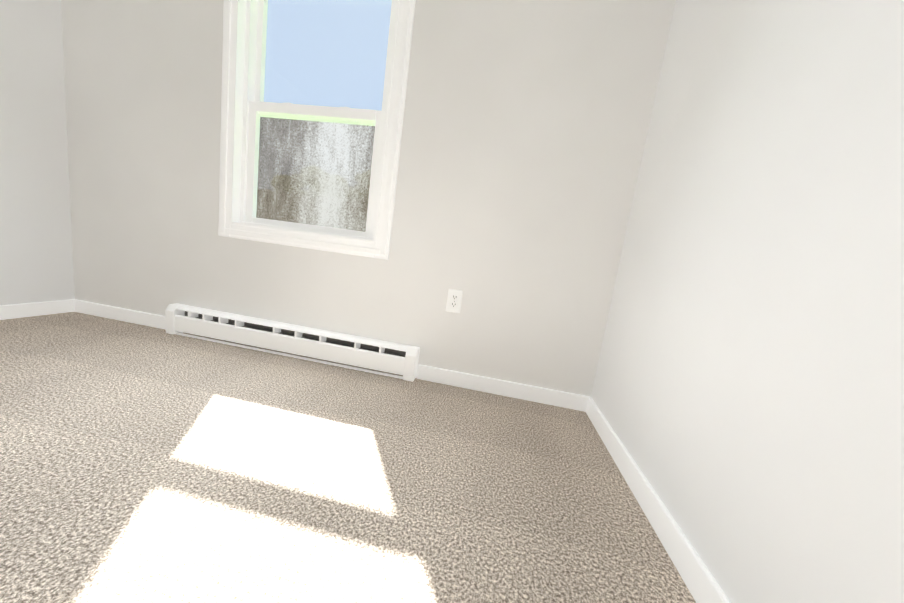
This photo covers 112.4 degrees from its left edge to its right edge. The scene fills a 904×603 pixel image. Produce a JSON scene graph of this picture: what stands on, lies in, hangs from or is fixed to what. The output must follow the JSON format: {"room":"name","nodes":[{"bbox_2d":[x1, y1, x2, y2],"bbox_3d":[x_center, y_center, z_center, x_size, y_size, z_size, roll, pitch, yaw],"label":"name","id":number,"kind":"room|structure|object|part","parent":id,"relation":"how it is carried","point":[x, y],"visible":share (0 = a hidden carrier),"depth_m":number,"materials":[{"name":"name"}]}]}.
{"room":"empty bedroom","nodes":[
{"label":"empty bedroom","id":0,"kind":"room"},
{"bbox_2d":[0,0,74,304],"bbox_3d":[-2.772,-0.872,-0.295,0.150,2.440,4.700,9,8,8],"label":"wall","id":1,"kind":"structure","parent":0,"point":[36,257],"depth_m":1.75,"materials":[{"name":"white paint"}]},
{"bbox_2d":[0,299,75,319],"bbox_3d":[-2.850,0.296,-0.136,0.014,0.083,4.400,9,8,8],"label":"baseboard","id":2,"kind":"structure","parent":1,"relation":"attached to","point":[12,311],"depth_m":1.84,"materials":[{"name":"white wood"}]},
{"bbox_2d":[0,312,695,602],"bbox_3d":[-1.254,0.639,-0.344,3.600,0.100,4.700,9,8,8],"label":"floor","id":3,"kind":"structure","parent":0,"point":[139,463],"depth_m":0.87,"materials":[{"name":"beige carpet"}]},
{"bbox_2d":[61,0,675,396],"bbox_3d":[-0.731,-0.886,1.702,3.300,2.440,0.150,9,8,8],"label":"wall","id":4,"kind":"structure","parent":0,"point":[525,125],"depth_m":1.59,"materials":[{"name":"white paint"}]},
{"bbox_2d":[74,300,165,329],"bbox_3d":[-2.121,0.088,1.960,0.782,0.083,0.014,9,8,8],"label":"baseboard","id":5,"kind":"structure","parent":4,"relation":"attached to","point":[125,315],"depth_m":1.96,"materials":[{"name":"white wood"}]},
{"bbox_2d":[166,303,419,381],"bbox_3d":[-0.963,0.223,1.764,1.572,0.178,0.070,9,8,8],"label":"baseboard heater","id":6,"kind":"object","parent":4,"relation":"attached to","point":[386,356],"visible":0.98,"depth_m":1.74,"materials":[{"name":"white metal"}]},
{"bbox_2d":[219,0,414,259],"bbox_3d":[-0.748,-1.039,1.670,1.048,1.475,0.151,9,8,8],"label":"window","id":7,"kind":"structure","parent":4,"relation":"in","point":[250,47],"depth_m":1.68,"materials":[{"name":"white"}]},
{"bbox_3d":[-0.789,-0.743,1.716,0.816,0.669,0.036,9,8,8],"label":"window sash","id":8,"kind":"part","parent":7,"relation":"part of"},
{"bbox_2d":[256,117,374,231],"bbox_3d":[-0.782,-0.728,1.784,0.810,0.622,0.001,9,8,8],"label":"window pane","id":9,"kind":"object","parent":7,"relation":"attached to","point":[329,173],"depth_m":1.78,"materials":[{"name":"grey glass"}]},
{"bbox_2d":[220,0,410,255],"bbox_3d":[-0.760,-1.030,1.595,1.012,1.439,0.008,9,8,8],"label":"window frame","id":10,"kind":"structure","parent":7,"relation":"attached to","point":[380,251],"depth_m":1.63,"materials":[{"name":"white wood"}]},
{"bbox_3d":[-0.794,-0.734,1.720,0.720,0.592,0.004,9,8,8],"label":"glass","id":11,"kind":"part","parent":7,"relation":"part of","materials":[{"name":"glass"}]},
{"bbox_3d":[-0.701,-1.344,1.665,0.816,0.656,0.032,9,8,8],"label":"window sash","id":12,"kind":"part","parent":7,"relation":"part of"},
{"bbox_3d":[-0.704,-1.356,1.665,0.746,0.580,0.004,9,8,8],"label":"glass","id":13,"kind":"part","parent":7,"relation":"part of","materials":[{"name":"glass"}]},
{"bbox_2d":[446,289,462,312],"bbox_3d":[0.012,-0.003,1.614,0.076,0.122,0.007,9,8,8],"label":"electrical outlet","id":14,"kind":"object","parent":4,"relation":"attached to","point":[454,299],"visible":1,"depth_m":1.61,"materials":[{"name":"white plastic"}]},
{"bbox_2d":[417,364,590,411],"bbox_3d":[0.260,0.463,1.631,0.924,0.083,0.014,9,8,8],"label":"baseboard","id":15,"kind":"structure","parent":4,"relation":"attached to","point":[512,389],"depth_m":1.62,"materials":[{"name":"white wood"}]},
{"bbox_2d":[591,0,903,602],"bbox_3d":[0.605,-0.340,-0.761,0.150,2.440,4.700,9,8,8],"label":"wall","id":16,"kind":"structure","parent":0,"point":[747,395],"depth_m":0.63,"materials":[{"name":"white paint"}]},
{"bbox_2d":[586,398,729,602],"bbox_3d":[0.365,0.804,-0.587,0.014,0.083,4.386,9,8,8],"label":"baseboard","id":17,"kind":"structure","parent":16,"relation":"attached to","point":[701,583],"depth_m":0.84,"materials":[{"name":"white wood"}]}
]}

